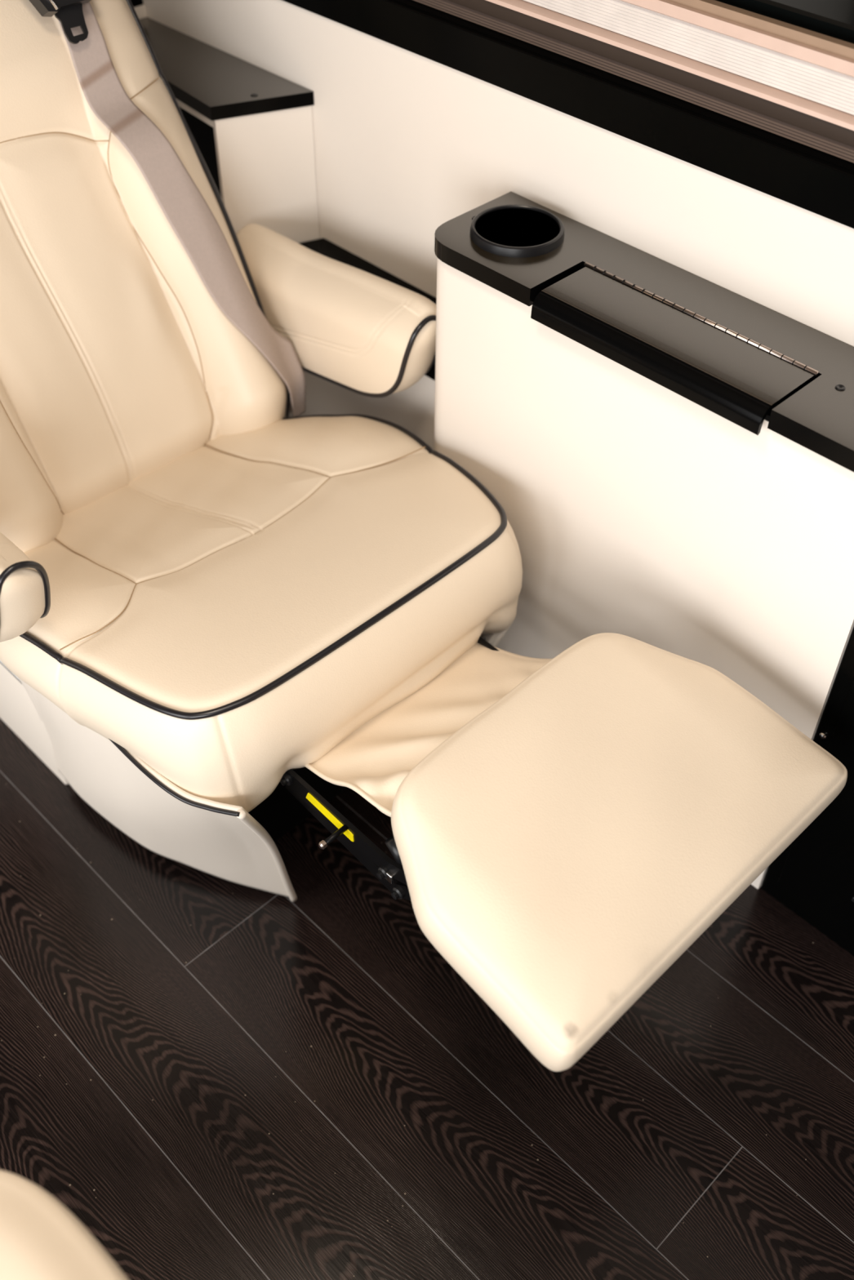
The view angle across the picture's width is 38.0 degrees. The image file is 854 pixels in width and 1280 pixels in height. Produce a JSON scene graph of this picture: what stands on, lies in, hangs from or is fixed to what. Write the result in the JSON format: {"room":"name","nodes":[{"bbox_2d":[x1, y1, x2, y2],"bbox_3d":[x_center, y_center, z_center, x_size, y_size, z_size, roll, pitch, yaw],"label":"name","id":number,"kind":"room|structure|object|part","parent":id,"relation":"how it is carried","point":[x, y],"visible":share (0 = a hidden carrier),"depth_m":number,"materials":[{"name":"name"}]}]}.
{"room":"luxury van interior","nodes":[
{"label":"luxury van interior","id":0,"kind":"room"},
{"bbox_2d":[133,4,146,19],"bbox_3d":[-1.295,-0.205,1.745,2.290,0.778,0.044,-35,55,-30],"label":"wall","id":1,"kind":"structure","parent":0,"point":[140,10],"depth_m":2.03,"materials":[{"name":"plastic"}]},
{"bbox_2d":[130,0,143,7],"bbox_3d":[-1.288,-0.872,1.068,2.290,1.122,0.041,-35,55,-30],"label":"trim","id":2,"kind":"structure","parent":1,"relation":"attached to","point":[135,2],"depth_m":2.02,"materials":[{"name":"black plastic"}]},
{"bbox_2d":[0,718,853,1279],"bbox_3d":[-0.064,0.951,1.196,2.350,0.040,3.500,-35,55,-30],"label":"floor","id":3,"kind":"structure","parent":0,"point":[217,1078],"depth_m":1.55,"materials":[{"name":"brown wood"}]},
{"bbox_2d":[0,1169,128,1279],"bbox_3d":[-0.334,0.874,0.865,0.620,0.535,0.690,-35,55,-30],"label":"chair","id":4,"kind":"object","parent":3,"relation":"on","point":[41,1239],"visible":1,"depth_m":0.94,"materials":[{"name":"beige leather"}]},
{"bbox_2d":[139,17,319,243],"bbox_3d":[-0.368,-0.613,2.167,0.144,0.762,0.416,-35,55,-30],"label":"base cabinet","id":5,"kind":"object","parent":3,"relation":"on","point":[251,126],"visible":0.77,"depth_m":1.88,"materials":[{"name":"plastic"}]},
{"bbox_3d":[-0.416,-0.859,1.917,0.014,0.018,0.341,-30,53,-27],"label":"rail","id":6,"kind":"part","parent":5,"relation":"part of","materials":[{"name":"plastic"}]},
{"bbox_3d":[-0.246,-0.523,2.095,0.148,0.741,0.015,-16,48,-16],"label":"panel","id":7,"kind":"part","parent":5,"relation":"part of","materials":[{"name":"plastic"}]},
{"bbox_2d":[288,238,436,449],"bbox_3d":[-0.073,-0.345,2.069,0.087,0.531,0.423,-35,55,-30],"label":"cabinet","id":8,"kind":"object","parent":3,"relation":"on","point":[412,409],"visible":0.07,"depth_m":1.95,"materials":[{"name":"plastic"}]},
{"bbox_2d":[0,0,847,1071],"bbox_3d":[-0.224,-0.224,1.538,0.758,1.117,1.513,-35,55,-30],"label":"chair","id":9,"kind":"object","parent":3,"relation":"on","point":[225,615],"visible":0.98,"depth_m":1.53,"materials":[{"name":"beige leather"}]},
{"bbox_3d":[-0.579,-0.120,1.469,0.080,0.197,0.422,-35,55,-30],"label":"armrest","id":10,"kind":"part","parent":9,"relation":"part of","materials":[{"name":"beige leather"}]},
{"bbox_3d":[-0.685,0.034,1.911,0.020,0.215,0.420,-35,55,-30],"label":"panel","id":11,"kind":"part","parent":9,"relation":"part of","materials":[{"name":"leather"}]},
{"bbox_3d":[-0.561,-0.570,1.685,0.584,0.839,0.541,-35,55,-30],"label":"backrest","id":12,"kind":"part","parent":9,"relation":"part of","materials":[{"name":"beige leather"}]},
{"bbox_2d":[28,0,306,416],"bbox_3d":[-0.360,-0.604,1.747,0.351,0.680,0.112,17,48,16],"label":"belt","id":13,"kind":"object","parent":9,"relation":"on","point":[184,207],"visible":1,"depth_m":1.70,"materials":[{"name":"beige fabric"}]},
{"bbox_3d":[-0.479,-0.813,1.544,0.035,0.053,0.006,16,47,15],"label":"guide trim","id":14,"kind":"part","parent":13,"relation":"part of","materials":[{"name":"silver metal"}]},
{"bbox_3d":[-0.453,-0.792,1.592,0.042,0.044,0.027,-35,55,-30],"label":"latch plate","id":15,"kind":"part","parent":13,"relation":"part of","materials":[{"name":"black plastic"}]},
{"bbox_2d":[0,416,522,812],"bbox_3d":[-0.245,-0.103,1.683,0.661,0.214,0.617,-35,55,-30],"label":"seat cushion","id":16,"kind":"object","parent":9,"relation":"on","point":[239,604],"depth_m":1.54,"materials":[{"name":"beige leather"}]},
{"bbox_3d":[-0.106,0.225,1.432,0.036,0.007,0.007,-35,55,-30],"label":"cross rod","id":17,"kind":"part","parent":9,"relation":"part of","materials":[{"name":"black metal"}]},
{"bbox_3d":[-0.147,-0.480,1.855,0.080,0.200,0.431,-35,55,-30],"label":"armrest","id":18,"kind":"part","parent":9,"relation":"part of","materials":[{"name":"beige leather"}]},
{"bbox_3d":[-0.084,0.219,1.434,0.006,0.054,0.285,-35,55,-30],"label":"lift arm","id":19,"kind":"part","parent":9,"relation":"part of","materials":[{"name":"black metal"}]},
{"bbox_3d":[-0.029,0.240,1.402,0.021,0.042,0.043,-35,55,-30],"label":"lift motor","id":20,"kind":"part","parent":9,"relation":"part of","materials":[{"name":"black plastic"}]},
{"bbox_3d":[0.147,0.058,1.595,0.006,0.054,0.285,-35,55,-30],"label":"lift arm","id":21,"kind":"part","parent":9,"relation":"part of","materials":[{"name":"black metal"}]},
{"bbox_2d":[434,191,853,888],"bbox_3d":[0.283,-0.119,1.693,0.178,0.757,0.678,-35,55,-30],"label":"console","id":22,"kind":"object","parent":3,"relation":"on","point":[666,451],"visible":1,"depth_m":1.50,"materials":[{"name":"plastic"}]},
{"bbox_2d":[470,204,564,257],"bbox_3d":[0.113,-0.490,1.581,0.118,0.080,0.118,-35,55,-30],"label":"cup holder","id":23,"kind":"object","parent":22,"relation":"on","point":[497,231],"depth_m":1.55,"materials":[{"name":"black plastic"}]},
{"bbox_2d":[760,627,853,955],"bbox_3d":[0.899,0.336,1.279,0.161,0.720,1.061,-35,55,-30],"label":"base cabinet","id":24,"kind":"object","parent":3,"relation":"on","point":[813,877],"visible":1,"depth_m":1.62,"materials":[{"name":"black metal"}]},
{"bbox_3d":[0.840,0.364,1.243,0.004,0.670,1.000,-35,55,-30],"label":"door","id":25,"kind":"part","parent":24,"relation":"part of","materials":[{"name":"black wood"}]},
{"bbox_2d":[142,0,853,346],"bbox_3d":[0.755,0.061,1.435,0.060,0.880,3.500,-35,55,-30],"label":"wall","id":26,"kind":"structure","parent":0,"point":[407,144],"depth_m":1.64,"materials":[{"name":"paint"}]},
{"bbox_2d":[281,0,853,228],"bbox_3d":[0.755,-0.260,1.104,0.061,0.052,3.500,-35,55,-30],"label":"trim","id":27,"kind":"structure","parent":26,"relation":"attached to","point":[820,183],"depth_m":1.45,"materials":[{"name":"black plastic"}]},
{"bbox_2d":[413,0,853,163],"bbox_3d":[0.749,-0.316,1.048,0.027,0.106,3.410,-35,55,-30],"label":"window","id":28,"kind":"structure","parent":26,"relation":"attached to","point":[790,82],"depth_m":1.36,"materials":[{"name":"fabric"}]},
{"bbox_3d":[0.748,-0.305,1.057,0.023,0.010,3.410,-35,55,-30],"label":"rail","id":29,"kind":"part","parent":28,"relation":"part of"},
{"bbox_3d":[0.755,-0.353,1.018,0.012,0.010,3.410,-35,55,-30],"label":"head rail","id":30,"kind":"part","parent":28,"relation":"part of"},
{"bbox_3d":[0.766,-0.840,0.519,0.060,0.350,3.500,-35,55,-30],"label":"wall","id":31,"kind":"structure","parent":0,"visible":0},
{"bbox_2d":[715,0,853,44],"bbox_3d":[0.778,-0.510,0.877,0.006,0.623,3.500,-35,55,-30],"label":"window","id":32,"kind":"structure","parent":31,"relation":"in","point":[834,19],"depth_m":1.28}
]}

